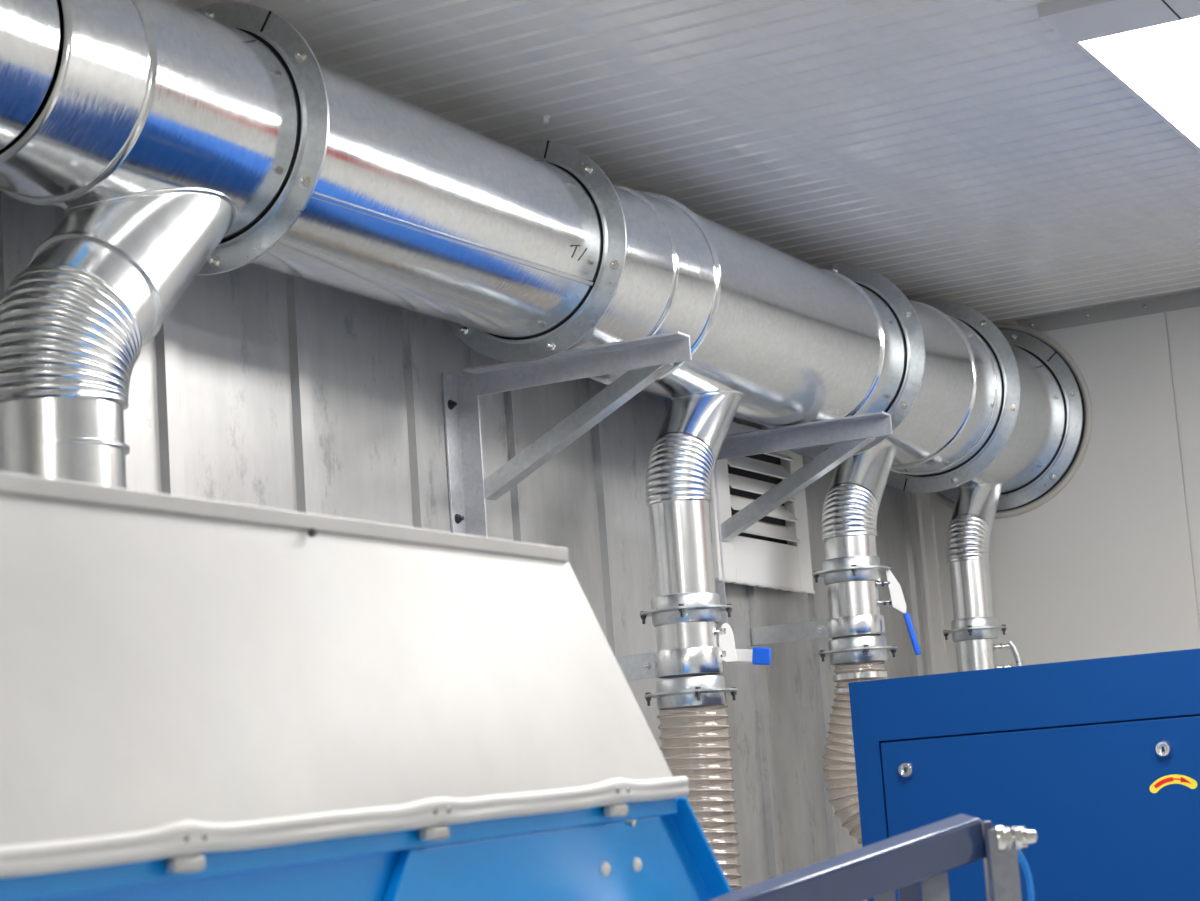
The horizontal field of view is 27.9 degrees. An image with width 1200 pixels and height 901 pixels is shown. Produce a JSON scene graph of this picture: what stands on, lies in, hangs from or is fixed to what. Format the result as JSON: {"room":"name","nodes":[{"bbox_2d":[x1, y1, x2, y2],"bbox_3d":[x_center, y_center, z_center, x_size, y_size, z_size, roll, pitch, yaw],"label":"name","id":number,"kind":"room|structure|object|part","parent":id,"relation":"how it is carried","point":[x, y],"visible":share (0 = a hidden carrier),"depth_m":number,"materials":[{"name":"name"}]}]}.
{"room":"industrial workshop","nodes":[
{"label":"industrial workshop","id":0,"kind":"room"},
{"bbox_2d":[0,191,927,900],"bbox_3d":[-1.215,0.624,3.829,0.098,3.136,10.318,-9,-10,27],"label":"wall","id":1,"kind":"structure","parent":0,"point":[260,386],"depth_m":5.72,"materials":[{"name":"grey metal"}]},
{"bbox_2d":[442,331,691,536],"bbox_3d":[-0.055,0.045,5.506,0.618,0.536,0.108,-9,-10,27],"label":"wall bracket","id":2,"kind":"object","parent":1,"relation":"attached to","point":[644,359],"visible":0.93,"depth_m":5.59,"materials":[{"name":"grey metal"}]},
{"bbox_3d":[-0.311,0.081,5.612,0.062,0.534,0.062,-9,-10,27],"label":"post","id":3,"kind":"part","parent":2,"relation":"part of","materials":[{"name":"grey metal"}]},
{"bbox_2d":[0,0,1084,529],"bbox_3d":[-0.086,-0.356,5.557,0.625,0.780,7.200,-9,-10,27],"label":"ventilation duct","id":4,"kind":"object","parent":2,"relation":"on","point":[211,139],"visible":0.92,"depth_m":4.95,"materials":[{"name":"metal"}]},
{"bbox_2d":[0,231,163,488],"bbox_3d":[-0.798,0.892,3.802,0.242,2.541,0.326,-9,-10,27],"label":"pipe","id":5,"kind":"object","parent":4,"relation":"attached to","point":[75,323],"visible":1,"depth_m":3.85,"materials":[{"name":"silver metal"}]},
{"bbox_2d":[640,432,732,626],"bbox_3d":[0.196,0.192,5.945,0.227,0.478,0.227,-9,-10,27],"label":"pipe","id":6,"kind":"object","parent":4,"relation":"attached to","point":[680,468],"visible":0.98,"depth_m":5.89,"materials":[{"name":"metal"}]},
{"bbox_2d":[655,622,770,664],"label":"valve","id":7,"kind":"object","parent":6,"relation":"attached to","point":[686,634],"depth_m":5.85,"materials":[{"name":"metal"}]},
{"bbox_2d":[644,673,737,709],"label":"clamp","id":8,"kind":"object","parent":7,"relation":"attached to","point":[692,691],"depth_m":5.81,"materials":[{"name":"metal"}]},
{"bbox_2d":[657,704,742,889],"bbox_3d":[0.317,1.478,5.708,0.264,1.745,0.205,-9,-10,27],"label":"hose","id":9,"kind":"object","parent":8,"relation":"hanging from","point":[724,705],"visible":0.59,"depth_m":5.82,"materials":[{"name":"beige plastic"}]},
{"bbox_3d":[0.334,0.470,5.885,0.087,0.100,0.019,-5,-9,3],"label":"lever","id":10,"kind":"part","parent":7,"relation":"part of","materials":[{"name":"white plastic"}]},
{"bbox_2d":[813,483,890,585],"bbox_3d":[0.716,0.239,6.941,0.223,0.290,0.223,-9,-10,27],"label":"pipe","id":11,"kind":"object","parent":4,"relation":"attached to","point":[850,511],"visible":0.99,"depth_m":6.88,"materials":[{"name":"metal"}]},
{"bbox_2d":[819,569,920,665],"bbox_3d":[0.752,0.472,6.885,0.276,0.266,0.223,-9,-10,27],"label":"valve","id":12,"kind":"object","parent":11,"relation":"attached to","point":[852,598],"visible":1,"depth_m":6.84,"materials":[{"name":"metal"}]},
{"bbox_2d":[823,661,887,843],"bbox_3d":[0.978,0.862,6.713,0.751,0.584,0.207,-9,-10,27],"label":"hose","id":13,"kind":"object","parent":12,"relation":"attached to","point":[867,675],"visible":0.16,"depth_m":6.81,"materials":[{"name":"beige plastic"}]},
{"bbox_3d":[0.846,0.400,6.895,0.052,0.136,0.008,-4,-9,-1],"label":"lever","id":14,"kind":"part","parent":12,"relation":"part of","materials":[{"name":"white plastic"}]},
{"bbox_2d":[943,514,1006,641],"bbox_3d":[1.201,0.412,7.833,0.204,0.414,0.204,-9,-10,27],"label":"pipe","id":15,"kind":"object","parent":4,"relation":"attached to","point":[968,535],"visible":1,"depth_m":7.79,"materials":[{"name":"metal"}]},
{"bbox_2d":[955,639,1022,671],"bbox_3d":[1.252,0.970,7.732,0.236,0.724,0.204,-9,-10,27],"label":"valve","id":16,"kind":"object","parent":15,"relation":"attached to","point":[979,654],"visible":0.11,"depth_m":7.74,"materials":[{"name":"metal"}]},
{"bbox_3d":[1.340,0.696,7.774,0.041,0.168,0.024,-4,-9,-1],"label":"lever","id":17,"kind":"part","parent":16,"relation":"part of","materials":[{"name":"metal"}]},
{"bbox_3d":[-0.056,-0.197,5.510,0.558,0.057,0.062,-9,-10,27],"label":"arm","id":18,"kind":"part","parent":2,"relation":"part of","materials":[{"name":"grey metal"}]},
{"bbox_2d":[615,647,723,680],"bbox_3d":[0.116,0.534,5.938,0.396,0.062,0.168,-9,-10,27],"label":"clamp","id":19,"kind":"object","parent":1,"relation":"attached to","point":[658,664],"visible":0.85,"depth_m":5.83,"materials":[{"name":"metal"}]},
{"bbox_3d":[0.032,0.540,5.938,0.247,0.062,0.004,-9,-10,27],"label":"strap arm","id":20,"kind":"part","parent":19,"relation":"part of","materials":[{"name":"metal"}]},
{"bbox_2d":[709,422,814,593],"bbox_3d":[0.466,0.170,7.064,0.047,0.476,0.686,-9,-10,27],"label":"air vent","id":21,"kind":"object","parent":1,"relation":"in","point":[773,552],"visible":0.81,"depth_m":7.06,"materials":[{"name":"white metal"}]},
{"bbox_3d":[0.466,0.107,7.079,0.044,0.302,0.463,-9,-10,27],"label":"slat panel","id":22,"kind":"part","parent":21,"relation":"part of","materials":[{"name":"white metal"}]},
{"bbox_2d":[714,411,891,623],"bbox_3d":[0.543,0.194,6.651,0.596,0.516,0.108,-9,-10,27],"label":"wall bracket","id":23,"kind":"object","parent":1,"relation":"attached to","point":[850,434],"visible":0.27,"depth_m":6.68,"materials":[{"name":"grey metal"}]},
{"bbox_3d":[0.297,0.228,6.751,0.062,0.514,0.062,-9,-10,27],"label":"post","id":24,"kind":"part","parent":23,"relation":"part of","materials":[{"name":"grey metal"}]},
{"bbox_3d":[0.543,-0.039,6.652,0.536,0.057,0.062,-9,-10,27],"label":"arm","id":25,"kind":"part","parent":23,"relation":"part of","materials":[{"name":"grey metal"}]},
{"bbox_2d":[750,615,884,644],"bbox_3d":[0.630,0.518,6.945,0.394,0.050,0.164,-9,-10,27],"label":"clamp","id":26,"kind":"object","parent":1,"relation":"attached to","point":[831,627],"visible":0.97,"depth_m":6.90,"materials":[{"name":"metal"}]},
{"bbox_3d":[0.548,0.524,6.944,0.249,0.050,0.004,-9,-10,27],"label":"strap arm","id":27,"kind":"part","parent":26,"relation":"part of","materials":[{"name":"metal"}]},
{"bbox_2d":[911,492,947,674],"bbox_3d":[1.188,1.147,8.219,0.055,3.136,0.055,-9,-10,27],"label":"trim","id":28,"kind":"structure","parent":1,"relation":"attached to","point":[935,644],"depth_m":8.32,"materials":[{"name":"grey metal"}]},
{"bbox_2d":[172,0,1199,323],"bbox_3d":[0.708,-1.271,3.033,4.658,0.080,10.318,-9,-10,27],"label":"ceiling","id":29,"kind":"structure","parent":0,"point":[971,154],"depth_m":5.73,"materials":[{"name":"white metal"}]},
{"bbox_2d":[540,115,549,123],"bbox_3d":[-0.127,-0.763,5.567,0.024,0.017,0.024,-9,-10,27],"label":"plug","id":30,"kind":"object","parent":29,"relation":"attached to","point":[545,119],"visible":1,"depth_m":5.56,"materials":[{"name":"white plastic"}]},
{"bbox_2d":[1037,0,1199,151],"bbox_3d":[1.576,-0.869,5.609,0.624,0.031,1.665,-9,-10,27],"label":"recessed light","id":31,"kind":"object","parent":29,"relation":"in","point":[1151,48],"visible":1,"depth_m":5.29,"materials":[{"name":"grey plastic"}]},
{"bbox_2d":[1080,16,1199,145],"bbox_3d":[1.615,-0.865,5.684,0.600,0.014,1.395,-9,-10,27],"label":"diffuser","id":32,"kind":"object","parent":31,"relation":"attached to","point":[1158,63],"depth_m":5.43,"materials":[{"name":"white plastic"}]},
{"bbox_2d":[932,306,1199,672],"bbox_3d":[3.177,0.841,7.274,4.716,3.166,0.080,-9,-10,27],"label":"wall","id":33,"kind":"structure","parent":0,"point":[1073,576],"depth_m":8.08,"materials":[{"name":"white paint"}]},
{"bbox_2d":[931,323,1091,517],"bbox_3d":[1.363,-0.103,8.303,0.676,0.676,0.024,-9,-10,27],"label":"rubber collar","id":34,"kind":"object","parent":33,"relation":"attached to","point":[1082,383],"visible":0.56,"depth_m":8.19,"materials":[{"name":"grey rubber"}]},
{"bbox_2d":[1013,288,1199,331],"bbox_3d":[3.251,-0.702,7.349,4.138,0.053,0.045,-9,-10,27],"label":"trim","id":35,"kind":"structure","parent":33,"relation":"attached to","point":[1189,298],"depth_m":8.14,"materials":[{"name":"grey metal"}]},
{"bbox_3d":[0.934,1.907,2.530,4.758,0.100,10.318,-9,-10,27],"label":"floor","id":36,"kind":"structure","parent":0,"visible":0},
{"bbox_2d":[0,472,731,900],"bbox_3d":[-0.811,0.940,1.856,0.837,1.840,3.100,-9,-10,27],"label":"machine","id":37,"kind":"object","parent":36,"relation":"on","point":[201,699],"visible":1,"depth_m":2.30,"materials":[{"name":"metal"}]},
{"bbox_3d":[-0.923,0.373,1.834,0.811,0.114,2.836,-9,-10,27],"label":"rail","id":38,"kind":"part","parent":37,"relation":"part of","materials":[{"name":"white metal"}]},
{"bbox_3d":[-0.821,1.059,1.825,0.775,1.438,3.060,-9,-10,27],"label":"panel","id":39,"kind":"part","parent":37,"relation":"part of","materials":[{"name":"blue metal"}]},
{"bbox_3d":[-0.095,0.696,2.473,0.013,0.613,1.200,-9,-10,27],"label":"gusset plate","id":40,"kind":"part","parent":37,"relation":"part of","materials":[{"name":"blue metal"}]},
{"bbox_2d":[707,813,1037,900],"bbox_3d":[0.362,1.188,2.830,0.454,1.491,0.122,0,-10,-23],"label":"metal frame","id":41,"kind":"object","parent":36,"relation":"on","point":[925,854],"visible":1,"depth_m":2.94,"materials":[{"name":"blue-grey painted steel"},{"name":"zinc"}]},
{"bbox_3d":[0.403,1.234,2.897,0.026,1.415,0.008,-4,-9,0],"label":"post","id":42,"kind":"part","parent":41,"relation":"part of","materials":[{"name":"grey metal"}]},
{"bbox_3d":[0.434,1.227,2.897,0.026,1.425,0.008,-4,-9,0],"label":"post","id":43,"kind":"part","parent":41,"relation":"part of","materials":[{"name":"grey metal"}]},
{"bbox_3d":[0.465,1.218,2.898,0.034,1.438,0.008,-4,-9,0],"label":"post","id":44,"kind":"part","parent":41,"relation":"part of","materials":[{"name":"grey metal"}]},
{"bbox_3d":[0.547,1.191,2.867,0.034,1.470,0.008,-4,-9,0],"label":"post","id":45,"kind":"part","parent":41,"relation":"part of","materials":[{"name":"grey metal"}]},
{"bbox_2d":[1017,849,1034,900],"bbox_3d":[0.569,1.199,2.870,0.027,1.443,0.008,-4,-9,0],"label":"air hose","id":46,"kind":"object","parent":41,"relation":"hanging from","point":[1029,881],"visible":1,"depth_m":2.97,"materials":[{"name":"blue plastic"}]},
{"bbox_2d":[848,648,1199,900],"bbox_3d":[1.619,1.347,5.348,1.654,1.788,1.214,-9,-10,27],"label":"tall cabinet","id":47,"kind":"object","parent":36,"relation":"on","point":[1099,758],"visible":1,"depth_m":5.10,"materials":[{"name":"blue metal"}]},
{"bbox_3d":[1.344,1.277,4.834,1.527,1.496,0.015,-9,-10,27],"label":"door","id":48,"kind":"part","parent":47,"relation":"part of","materials":[{"name":"blue metal"}]}
]}

